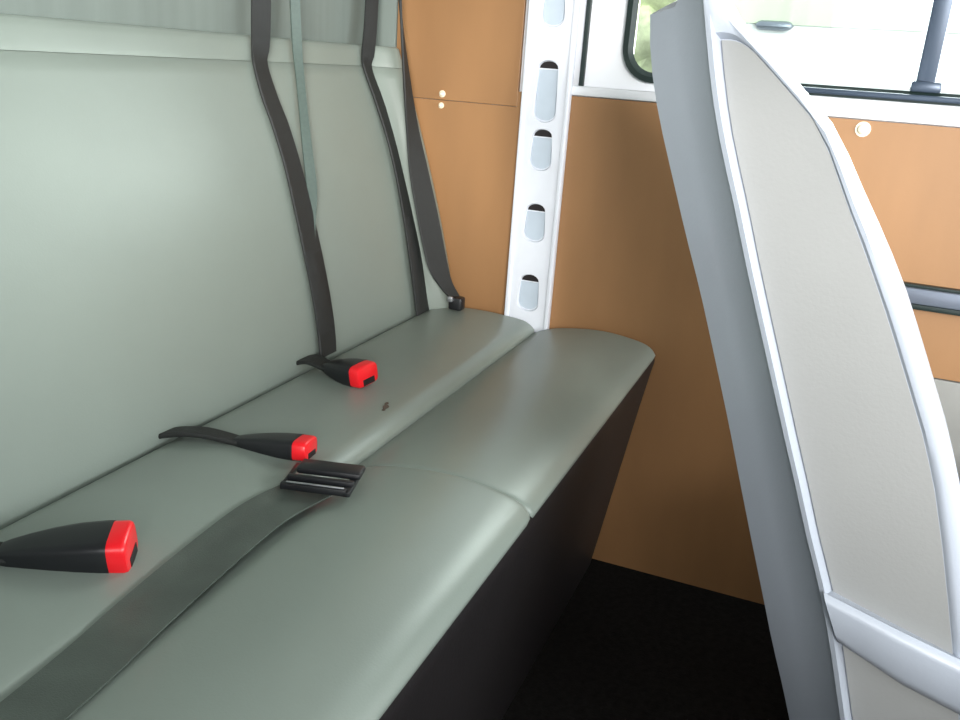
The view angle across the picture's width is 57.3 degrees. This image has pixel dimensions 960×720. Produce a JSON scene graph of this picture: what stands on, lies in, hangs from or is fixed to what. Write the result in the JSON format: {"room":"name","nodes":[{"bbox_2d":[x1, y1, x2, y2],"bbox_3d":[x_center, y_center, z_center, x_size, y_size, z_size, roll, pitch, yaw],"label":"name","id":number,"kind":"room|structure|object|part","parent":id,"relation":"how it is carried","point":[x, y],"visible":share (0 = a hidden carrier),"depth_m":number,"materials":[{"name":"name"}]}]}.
{"room":"vehicle interior","nodes":[
{"label":"vehicle interior","id":0,"kind":"room"},
{"bbox_2d":[0,0,364,44],"bbox_3d":[-0.636,-0.116,0.739,0.050,1.450,2.110,11,20,20],"label":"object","id":1,"kind":"structure","parent":0,"point":[339,21],"depth_m":1.20,"materials":[{"name":"grey leather"}]},
{"bbox_2d":[502,559,789,719],"bbox_3d":[0.474,0.815,0.570,2.550,0.050,2.150,11,20,20],"label":"floor","id":2,"kind":"structure","parent":0,"point":[627,643],"depth_m":1.43,"materials":[{"name":"black carpet"}]},
{"bbox_2d":[0,13,654,719],"bbox_3d":[-0.336,0.185,0.761,0.589,0.909,1.974,11,20,20],"label":"seat","id":3,"kind":"object","parent":2,"relation":"on","point":[154,280],"visible":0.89,"depth_m":0.98,"materials":[{"name":"grey leather"}]},
{"bbox_2d":[0,520,137,572],"bbox_3d":[-0.420,0.172,0.756,0.233,0.057,0.048,0,19,-11],"label":"belt","id":4,"kind":"object","parent":3,"relation":"on","point":[106,546],"visible":1,"depth_m":0.75,"materials":[{"name":"black plastic"}]},
{"bbox_2d":[0,459,365,719],"bbox_3d":[-0.359,0.265,0.492,0.090,0.019,1.078,11,20,20],"label":"belt","id":5,"kind":"object","parent":3,"relation":"on","point":[74,676],"visible":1,"depth_m":0.73,"materials":[{"name":"black fabric"}]},
{"bbox_3d":[-0.168,0.126,0.936,0.075,0.010,0.055,6,19,6],"label":"latch plate","id":6,"kind":"part","parent":5,"relation":"part of","materials":[{"name":"black plastic"}]},
{"bbox_3d":[-0.502,-0.023,0.768,0.202,0.474,1.974,11,20,20],"label":"backrest","id":7,"kind":"part","parent":3,"relation":"part of","materials":[{"name":"grey leather"}]},
{"bbox_2d":[158,426,316,460],"bbox_3d":[-0.302,0.098,1.021,0.228,0.049,0.040,8,19,10],"label":"belt","id":8,"kind":"object","parent":3,"relation":"on","point":[288,446],"visible":0.88,"depth_m":1.00,"materials":[{"name":"black plastic"}]},
{"bbox_3d":[-0.389,0.222,0.787,0.254,0.106,1.960,11,20,20],"label":"seat panel","id":9,"kind":"part","parent":3,"relation":"part of","materials":[{"name":"grey leather"}]},
{"bbox_2d":[251,0,335,356],"bbox_3d":[-0.268,-0.494,1.224,0.098,0.978,0.203,-7,22,-31],"label":"belt","id":10,"kind":"object","parent":3,"relation":"attached to","point":[303,190],"visible":1,"depth_m":1.29,"materials":[{"name":"black fabric"}]},
{"bbox_2d":[296,354,377,387],"bbox_3d":[-0.224,0.013,1.257,0.175,0.058,0.045,16,22,32],"label":"belt","id":11,"kind":"object","parent":3,"relation":"on","point":[351,372],"visible":0.93,"depth_m":1.21,"materials":[{"name":"black plastic"}]},
{"bbox_2d":[361,0,464,315],"bbox_3d":[-0.102,-0.562,1.475,0.209,0.988,0.074,11,20,20],"label":"belt","id":12,"kind":"object","parent":3,"relation":"attached to","point":[422,191],"visible":1,"depth_m":1.56,"materials":[{"name":"black fabric"}]},
{"bbox_2d":[650,0,959,719],"bbox_3d":[0.570,0.126,0.990,0.831,0.996,0.418,11,20,20],"label":"seat","id":13,"kind":"object","parent":2,"relation":"on","point":[850,484],"visible":1,"depth_m":0.85,"materials":[{"name":"grey plastic"}]},
{"bbox_3d":[0.554,0.358,0.852,0.450,0.174,0.035,11,20,20],"label":"trim","id":14,"kind":"part","parent":13,"relation":"part of","materials":[{"name":"grey plastic"}]},
{"bbox_2d":[414,0,959,127],"bbox_3d":[0.949,-0.176,1.250,2.600,1.450,0.044,11,20,20],"label":"wall","id":15,"kind":"structure","parent":0,"point":[606,67],"depth_m":1.44,"materials":[{"name":"white paint"}]},
{"bbox_2d":[376,0,397,46],"bbox_3d":[-0.160,-0.780,1.509,0.056,0.616,0.012,11,20,20],"label":"trim","id":16,"kind":"structure","parent":15,"relation":"attached to","point":[387,21],"depth_m":1.56,"materials":[{"name":"grey leather"}]},
{"bbox_2d":[397,0,526,105],"bbox_3d":[-0.024,-0.751,1.458,0.237,0.619,0.016,11,20,20],"label":"plywood panel","id":17,"kind":"object","parent":15,"relation":"attached to","point":[457,50],"visible":0.91,"depth_m":1.52,"materials":[{"name":"brown wood"}]},
{"bbox_2d":[579,0,592,85],"bbox_3d":[0.189,-0.729,1.379,0.008,0.572,0.008,11,20,20],"label":"trim","id":18,"kind":"structure","parent":15,"relation":"attached to","point":[589,2],"depth_m":1.45,"materials":[{"name":"black rubber"}]},
{"bbox_2d":[413,92,959,604],"bbox_3d":[0.892,0.113,1.321,2.449,0.851,0.030,11,20,20],"label":"plywood panel","id":19,"kind":"object","parent":15,"relation":"attached to","point":[624,266],"depth_m":1.54,"materials":[{"name":"brown wood"}]},
{"bbox_2d":[504,0,580,332],"bbox_3d":[0.118,-0.529,1.454,0.085,1.008,0.016,11,20,20],"label":"pillar","id":20,"kind":"structure","parent":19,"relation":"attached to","point":[552,25],"depth_m":1.51,"materials":[{"name":"white metal"}]},
{"bbox_3d":[1.012,-0.030,1.220,0.810,0.037,0.020,11,20,20],"label":"metal strip","id":21,"kind":"part","parent":19,"relation":"part of","materials":[{"name":"silver metal"}]},
{"bbox_2d":[572,86,959,126],"bbox_3d":[1.104,-0.265,1.123,2.060,0.016,0.014,11,20,20],"label":"trim","id":22,"kind":"structure","parent":15,"relation":"attached to","point":[636,95],"depth_m":1.32,"materials":[{"name":"white paint"}]},
{"bbox_2d":[623,0,959,105],"bbox_3d":[0.847,-0.523,1.167,1.304,0.382,0.039,11,20,20],"label":"window","id":23,"kind":"structure","parent":15,"relation":"in","point":[924,90],"depth_m":1.28,"materials":[{"name":"black rubber"}]},
{"bbox_2d":[933,377,959,481],"bbox_3d":[1.321,0.375,1.229,1.500,0.473,0.010,11,20,20],"label":"trim","id":24,"kind":"structure","parent":15,"relation":"attached to","point":[948,391],"depth_m":1.38,"materials":[{"name":"grey paint"}]},
{"label":"outside","id":25,"kind":"structure","parent":0,"visible":0},
{"bbox_3d":[0.989,-0.051,4.638,20.000,0.040,22.000,11,20,20],"label":"ground","id":26,"kind":"structure","parent":25,"visible":0},
{"bbox_2d":[633,0,676,71],"bbox_3d":[1.141,-2.540,7.682,4.247,3.173,1.598,11,20,20],"label":"hedge","id":27,"kind":"object","parent":26,"relation":"on","point":[642,52],"visible":0.02,"depth_m":6.85,"materials":[{"name":"green plant"}]},
{"bbox_2d":[732,0,959,94],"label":"window","id":28,"kind":"structure","parent":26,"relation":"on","point":[876,44],"depth_m":3.05,"materials":[{"name":"clear glass"}]},
{"bbox_2d":[755,20,793,30],"bbox_3d":[1.038,-1.180,3.100,0.130,0.032,0.040,11,20,20],"label":"door handle","id":29,"kind":"object","parent":28,"relation":"attached to","point":[760,25],"depth_m":3.09,"materials":[{"name":"grey metal"}]},
{"bbox_3d":[1.281,-1.416,3.002,0.800,0.530,0.097,11,20,20],"label":"glass","id":30,"kind":"part","parent":28,"relation":"part of","materials":[{"name":"clear glass"}]}
]}

